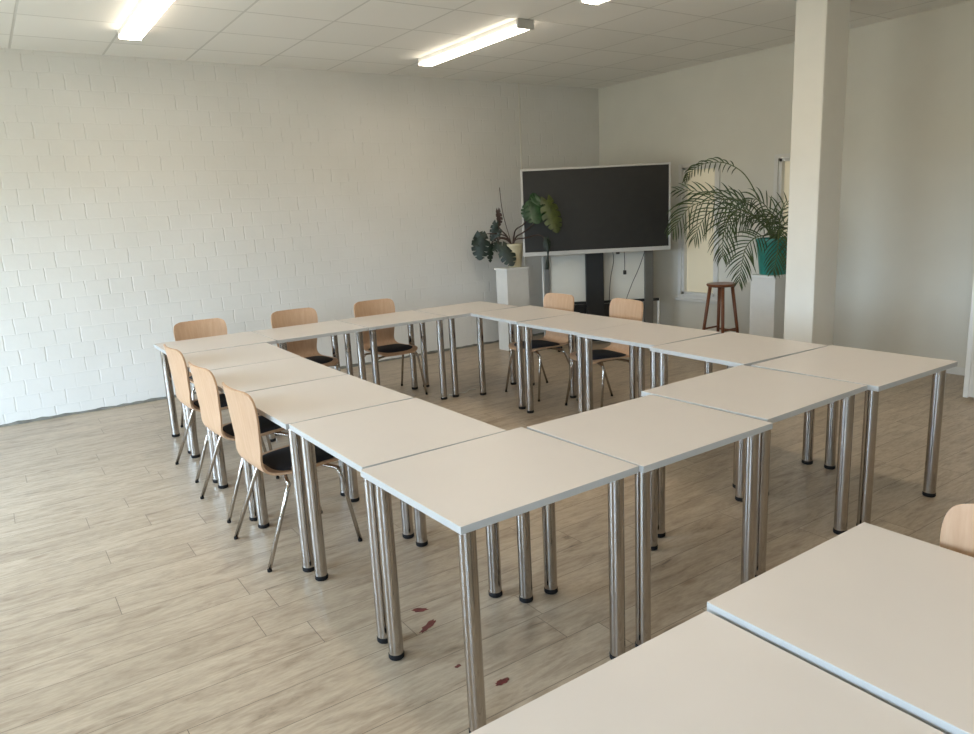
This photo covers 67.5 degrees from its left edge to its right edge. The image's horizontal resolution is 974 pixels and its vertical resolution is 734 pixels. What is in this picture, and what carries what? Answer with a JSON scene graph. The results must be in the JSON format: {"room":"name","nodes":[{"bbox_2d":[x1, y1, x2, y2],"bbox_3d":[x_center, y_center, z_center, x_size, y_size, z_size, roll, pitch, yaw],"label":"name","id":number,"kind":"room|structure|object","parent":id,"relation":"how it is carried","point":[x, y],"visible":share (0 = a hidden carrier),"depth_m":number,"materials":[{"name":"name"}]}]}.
{"room":"meeting room","nodes":[
{"label":"meeting room","id":0,"kind":"room"},
{"bbox_2d":[0,48,599,424],"bbox_3d":[-2.368,-1.394,7.386,9.740,3.110,0.200,-11,15,-33],"label":"wall","id":1,"kind":"structure","parent":0,"point":[140,198],"depth_m":7.11,"materials":[{"name":"white brick"}]},
{"bbox_2d":[0,332,543,426],"bbox_3d":[-2.247,0.129,7.608,9.300,0.030,0.022,-11,15,-33],"label":"baseboard","id":2,"kind":"structure","parent":1,"relation":"attached to","point":[542,333],"depth_m":6.88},
{"bbox_2d":[518,83,525,265],"bbox_3d":[0.434,-2.350,9.043,0.013,2.210,0.007,-11,15,-33],"label":"trim","id":3,"kind":"structure","parent":1,"relation":"attached to","point":[518,83],"depth_m":8.92,"materials":[{"name":"white paint"}]},
{"bbox_2d":[0,0,970,88],"bbox_3d":[0.557,-2.186,2.751,9.740,0.100,10.800,-11,15,-33],"label":"ceiling","id":4,"kind":"structure","parent":0,"point":[571,43],"depth_m":6.09,"materials":[{"name":"tile"}]},
{"bbox_2d":[117,0,173,41],"bbox_3d":[-2.293,-2.431,4.958,0.164,0.072,1.640,-11,15,-33],"label":"ceiling lamp","id":5,"kind":"object","parent":4,"relation":"attached to","point":[145,13],"visible":1,"depth_m":5.10,"materials":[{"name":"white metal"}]},
{"bbox_2d":[417,18,533,66],"bbox_3d":[-0.150,-2.871,6.511,0.164,0.072,1.640,-11,15,-33],"label":"ceiling lamp","id":6,"kind":"object","parent":4,"relation":"attached to","point":[517,26],"visible":1,"depth_m":6.33,"materials":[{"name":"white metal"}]},
{"bbox_2d":[580,0,607,5],"bbox_3d":[1.192,-2.524,4.589,0.164,0.072,1.640,-11,15,-33],"label":"ceiling lamp","id":7,"kind":"object","parent":4,"relation":"attached to","point":[585,2],"visible":1,"depth_m":5.21,"materials":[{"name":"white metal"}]},
{"bbox_2d":[582,0,607,3],"bbox_3d":[1.194,-2.501,4.594,0.164,0.020,1.590,-11,15,-33],"label":"diffuser","id":8,"kind":"object","parent":7,"relation":"attached to","point":[583,1],"depth_m":5.19,"materials":[{"name":"white plastic"}]},
{"bbox_2d":[0,334,973,733],"bbox_3d":[0.712,0.959,3.427,9.740,0.120,10.800,-11,15,-33],"label":"floor","id":9,"kind":"structure","parent":0,"point":[130,602],"depth_m":3.45,"materials":[{"name":"brown wood"}]},
{"bbox_2d":[173,318,226,428],"bbox_3d":[-2.208,0.072,5.876,0.502,0.865,0.512,-11,15,-33],"label":"chair","id":10,"kind":"object","parent":9,"relation":"on","point":[202,328],"visible":0.2,"depth_m":5.98,"materials":[{"name":"brown wood"}]},
{"bbox_2d":[163,344,266,482],"bbox_3d":[-1.849,0.252,4.957,0.512,0.865,0.502,-12,15,-36],"label":"chair","id":11,"kind":"object","parent":9,"relation":"on","point":[177,363],"visible":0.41,"depth_m":4.73,"materials":[{"name":"brown wood"}]},
{"bbox_2d":[154,331,280,453],"bbox_3d":[-2.066,0.174,5.654,0.749,0.745,0.647,-11,15,-33],"label":"table","id":12,"kind":"object","parent":9,"relation":"on","point":[243,338],"visible":0.51,"depth_m":5.63,"materials":[{"name":"white laminate"}]},
{"bbox_2d":[188,361,287,522],"bbox_3d":[-1.415,0.371,4.301,0.512,0.865,0.502,-12,15,-36],"label":"chair","id":13,"kind":"object","parent":9,"relation":"on","point":[205,383],"visible":0.62,"depth_m":4.08,"materials":[{"name":"brown wood"}]},
{"bbox_2d":[183,343,298,482],"bbox_3d":[-1.702,0.288,5.042,0.666,0.745,0.749,-11,14,-32],"label":"table","id":14,"kind":"object","parent":9,"relation":"on","point":[215,359],"visible":0.38,"depth_m":4.98,"materials":[{"name":"white laminate"}]},
{"bbox_2d":[210,356,348,520],"bbox_3d":[-1.276,0.401,4.420,0.660,0.745,0.756,-11,15,-33],"label":"table","id":15,"kind":"object","parent":9,"relation":"on","point":[288,371],"visible":0.4,"depth_m":4.32,"materials":[{"name":"white laminate"}]},
{"bbox_2d":[222,382,361,572],"bbox_3d":[-1.009,0.478,3.710,0.512,0.865,0.502,-12,15,-36],"label":"chair","id":16,"kind":"object","parent":9,"relation":"on","point":[241,406],"visible":0.68,"depth_m":3.52,"materials":[{"name":"brown wood"}]},
{"bbox_2d":[271,307,340,370],"bbox_3d":[-1.548,-0.048,6.284,0.502,0.865,0.512,-11,15,-33],"label":"chair","id":17,"kind":"object","parent":9,"relation":"on","point":[307,348],"visible":0.34,"depth_m":6.41,"materials":[{"name":"brown wood"}]},
{"bbox_2d":[251,320,367,380],"bbox_3d":[-1.442,0.056,6.062,0.749,0.745,0.647,-11,15,-33],"label":"table","id":18,"kind":"object","parent":9,"relation":"on","point":[282,335],"visible":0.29,"depth_m":5.95,"materials":[{"name":"white laminate"}]},
{"bbox_2d":[246,374,413,572],"bbox_3d":[-0.830,0.511,3.801,0.654,0.745,0.756,-11,15,-34],"label":"table","id":19,"kind":"object","parent":9,"relation":"on","point":[285,405],"visible":0.75,"depth_m":3.64,"materials":[{"name":"white laminate"}]},
{"bbox_2d":[353,298,427,394],"bbox_3d":[-0.910,-0.167,6.690,0.502,0.865,0.512,-11,15,-33],"label":"chair","id":20,"kind":"object","parent":9,"relation":"on","point":[387,346],"visible":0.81,"depth_m":6.77,"materials":[{"name":"brown wood"}]},
{"bbox_2d":[338,310,447,399],"bbox_3d":[-0.817,-0.065,6.478,0.756,0.745,0.647,-11,15,-33],"label":"table","id":21,"kind":"object","parent":9,"relation":"on","point":[373,322],"visible":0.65,"depth_m":6.40,"materials":[{"name":"white laminate"}]},
{"bbox_2d":[289,398,505,643],"bbox_3d":[-0.382,0.620,3.192,0.647,0.745,0.749,-11,15,-33],"label":"table","id":22,"kind":"object","parent":9,"relation":"on","point":[364,438],"visible":0.83,"depth_m":3.09,"materials":[{"name":"white laminate"}]},
{"bbox_2d":[412,608,428,611],"bbox_3d":[-0.282,1.022,3.072,0.075,0.001,0.034,-4,12,-6],"label":"stain","id":23,"kind":"object","parent":9,"relation":"on","point":[415,609],"visible":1,"depth_m":3.07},
{"bbox_2d":[419,619,435,632],"bbox_3d":[-0.240,1.047,2.945,0.034,0.001,0.112,4,14,29],"label":"stain","id":24,"kind":"object","parent":9,"relation":"on","point":[430,623],"visible":1,"depth_m":2.95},
{"bbox_2d":[414,301,518,396],"bbox_3d":[-0.183,-0.186,6.898,0.764,0.745,0.647,-11,15,-33],"label":"table","id":25,"kind":"object","parent":9,"relation":"on","point":[465,309],"visible":0.65,"depth_m":6.80,"materials":[{"name":"white laminate"}]},
{"bbox_2d":[360,427,638,732],"bbox_3d":[0.052,0.718,2.638,0.738,0.745,0.647,-11,15,-34],"label":"table","id":26,"kind":"object","parent":9,"relation":"on","point":[467,487],"visible":0.95,"depth_m":2.53,"materials":[{"name":"white laminate"}]},
{"bbox_2d":[495,677,508,685],"bbox_3d":[0.053,1.111,2.578,0.063,0.001,0.031,-11,15,-33],"label":"stain","id":27,"kind":"object","parent":9,"relation":"on","point":[505,680],"visible":1,"depth_m":2.58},
{"bbox_2d":[494,266,529,350],"bbox_3d":[0.314,-0.694,8.621,0.334,0.965,0.244,-11,15,-33],"label":"plinth","id":28,"kind":"object","parent":9,"relation":"on","point":[512,284],"visible":0.71,"depth_m":8.50,"materials":[{"name":"white paint"}]},
{"bbox_2d":[471,188,561,268],"bbox_3d":[0.341,-1.598,8.387,1.105,0.935,0.302,4,14,28],"label":"monstera plant","id":29,"kind":"object","parent":28,"relation":"on","point":[511,252],"visible":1,"depth_m":8.40,"materials":[{"name":"green plant"}]},
{"bbox_2d":[471,305,578,409],"bbox_3d":[0.339,-0.105,6.400,0.647,0.745,0.738,-10,14,-30],"label":"table","id":30,"kind":"object","parent":9,"relation":"on","point":[514,315],"visible":0.72,"depth_m":6.27,"materials":[{"name":"white laminate"}]},
{"bbox_2d":[505,293,573,401],"bbox_3d":[0.489,-0.199,6.514,0.512,0.865,0.502,-11,15,-33],"label":"chair","id":31,"kind":"object","parent":9,"relation":"on","point":[551,339],"visible":0.73,"depth_m":6.53,"materials":[{"name":"brown wood"}]},
{"bbox_2d":[517,313,642,412],"bbox_3d":[0.735,0.012,5.765,0.647,0.745,0.738,-11,15,-33],"label":"table","id":32,"kind":"object","parent":9,"relation":"on","point":[572,324],"visible":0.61,"depth_m":5.65,"materials":[{"name":"white laminate"}]},
{"bbox_2d":[542,250,659,351],"bbox_3d":[1.353,-1.109,8.561,1.400,1.700,0.780,-3,12,0],"label":"display stand","id":33,"kind":"object","parent":9,"relation":"on","point":[585,277],"visible":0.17,"depth_m":8.67,"materials":[{"name":"white paint"}]},
{"bbox_2d":[574,306,608,316],"bbox_3d":[1.243,-0.643,8.745,0.850,0.185,0.010,-3,12,0],"label":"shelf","id":34,"kind":"object","parent":33,"relation":"attached to","point":[606,308],"depth_m":8.73,"materials":[{"name":"black glass"}]},
{"bbox_2d":[574,303,609,306],"bbox_3d":[1.238,-0.733,8.676,0.850,0.019,0.090,-3,12,0],"label":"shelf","id":35,"kind":"object","parent":33,"relation":"attached to","point":[575,304],"depth_m":8.63,"materials":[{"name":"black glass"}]},
{"bbox_2d":[520,162,670,301],"bbox_3d":[1.258,-1.516,8.434,1.697,1.558,0.144,-3,12,0],"label":"display","id":36,"kind":"object","parent":33,"relation":"attached to","point":[624,208],"visible":0.98,"depth_m":8.31,"materials":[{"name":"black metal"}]},
{"bbox_2d":[565,298,642,407],"bbox_3d":[0.969,-0.097,5.931,0.512,0.865,0.502,-9,14,-27],"label":"chair","id":37,"kind":"object","parent":9,"relation":"on","point":[630,309],"visible":0.69,"depth_m":5.95,"materials":[{"name":"brown wood"}]},
{"bbox_2d":[577,322,720,410],"bbox_3d":[1.133,0.124,5.151,0.647,0.745,0.738,-11,15,-33],"label":"table","id":38,"kind":"object","parent":9,"relation":"on","point":[643,335],"visible":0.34,"depth_m":5.09,"materials":[{"name":"white laminate"}]},
{"bbox_2d":[527,395,772,646],"bbox_3d":[0.672,0.599,3.047,0.742,0.745,0.647,-11,15,-34],"label":"table","id":39,"kind":"object","parent":9,"relation":"on","point":[650,433],"visible":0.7,"depth_m":2.92,"materials":[{"name":"white laminate"}]},
{"bbox_2d":[469,611,944,733],"bbox_3d":[0.377,1.007,1.219,0.749,0.745,0.647,-11,15,-33],"label":"table","id":40,"kind":"object","parent":9,"relation":"on","point":[705,674],"visible":1,"depth_m":1.33,"materials":[{"name":"white laminate"}]},
{"bbox_2d":[702,282,738,332],"bbox_3d":[2.551,-0.545,7.967,0.325,0.737,0.327,-11,15,-33],"label":"wooden stool","id":41,"kind":"object","parent":9,"relation":"on","point":[721,286],"visible":0.81,"depth_m":7.92,"materials":[{"name":"brown wood"}]},
{"bbox_2d":[650,332,827,488],"bbox_3d":[1.542,0.236,4.535,0.749,0.745,0.718,-10,14,-31],"label":"table","id":42,"kind":"object","parent":9,"relation":"on","point":[731,349],"visible":0.44,"depth_m":4.45,"materials":[{"name":"white laminate"}]},
{"bbox_2d":[641,365,866,576],"bbox_3d":[1.278,0.464,3.536,0.790,0.745,0.679,-11,15,-35],"label":"table","id":43,"kind":"object","parent":9,"relation":"on","point":[768,395],"visible":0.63,"depth_m":3.42,"materials":[{"name":"white laminate"}]},
{"bbox_2d":[749,273,785,338],"bbox_3d":[2.842,-0.489,7.289,0.344,0.880,0.299,-11,15,-33],"label":"plinth","id":44,"kind":"object","parent":9,"relation":"on","point":[767,293],"visible":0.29,"depth_m":7.14,"materials":[{"name":"white paint"}]},
{"bbox_2d":[664,157,788,289],"bbox_3d":[2.430,-1.417,7.071,1.311,1.220,1.296,1,13,17],"label":"potted palm","id":45,"kind":"object","parent":44,"relation":"on","point":[771,253],"visible":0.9,"depth_m":6.88,"materials":[{"name":"plant"}]},
{"bbox_2d":[755,237,786,274],"bbox_3d":[2.811,-1.090,7.162,0.342,0.350,0.342,-11,15,-33],"label":"pot","id":46,"kind":"object","parent":44,"relation":"on","point":[761,259],"depth_m":7.06,"materials":[{"name":"teal ceramic"}]},
{"bbox_2d":[707,522,973,733],"bbox_3d":[0.985,0.895,1.573,0.647,0.757,0.749,-11,15,-33],"label":"table","id":47,"kind":"object","parent":9,"relation":"on","point":[887,614],"visible":0.96,"depth_m":1.54,"materials":[{"name":"white laminate"}]},
{"bbox_2d":[751,345,957,525],"bbox_3d":[1.954,0.343,3.943,0.764,0.745,0.692,-11,14,-33],"label":"table","id":48,"kind":"object","parent":9,"relation":"on","point":[878,370],"visible":0.67,"depth_m":3.81,"materials":[{"name":"white laminate"}]},
{"bbox_2d":[940,503,973,556],"bbox_3d":[1.120,0.817,1.645,0.512,0.865,0.502,-11,15,-33],"label":"chair","id":49,"kind":"object","parent":9,"relation":"on","point":[957,529],"visible":0.05,"depth_m":1.82,"materials":[{"name":"brown wood"}]},
{"bbox_2d":[963,278,973,397],"bbox_3d":[4.036,-0.664,5.019,0.280,2.060,1.212,-11,15,-33],"label":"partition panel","id":50,"kind":"object","parent":9,"relation":"on","point":[968,390],"visible":1,"depth_m":5.62,"materials":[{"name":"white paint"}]},
{"bbox_2d":[598,0,973,367],"bbox_3d":[4.558,-1.373,5.693,0.200,3.110,10.400,-11,15,-33],"label":"wall","id":51,"kind":"structure","parent":0,"point":[905,270],"depth_m":6.86,"materials":[{"name":"white paint"}]},
{"bbox_2d":[675,160,720,303],"bbox_3d":[2.497,-1.573,8.576,0.120,1.610,0.630,-11,15,-33],"label":"window","id":52,"kind":"structure","parent":51,"relation":"in","point":[697,268],"depth_m":8.64,"materials":[{"name":"white paint"}]},
{"bbox_2d":[773,153,790,236],"bbox_3d":[3.223,-1.385,7.536,0.120,1.610,0.635,-11,15,-33],"label":"window","id":53,"kind":"structure","parent":51,"relation":"in","point":[781,166],"depth_m":7.61,"materials":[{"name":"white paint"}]},
{"bbox_2d":[946,367,964,375],"bbox_3d":[4.544,0.129,5.954,0.014,0.070,10.400,-11,15,-33],"label":"baseboard","id":54,"kind":"structure","parent":51,"relation":"attached to","point":[955,370],"depth_m":6.47,"materials":[{"name":"white paint"}]},
{"bbox_2d":[784,0,850,345],"bbox_3d":[2.688,-1.344,5.992,0.320,3.110,0.264,-11,15,-33],"label":"pillar","id":55,"kind":"structure","parent":0,"point":[821,26],"depth_m":5.83,"materials":[{"name":"paint"}]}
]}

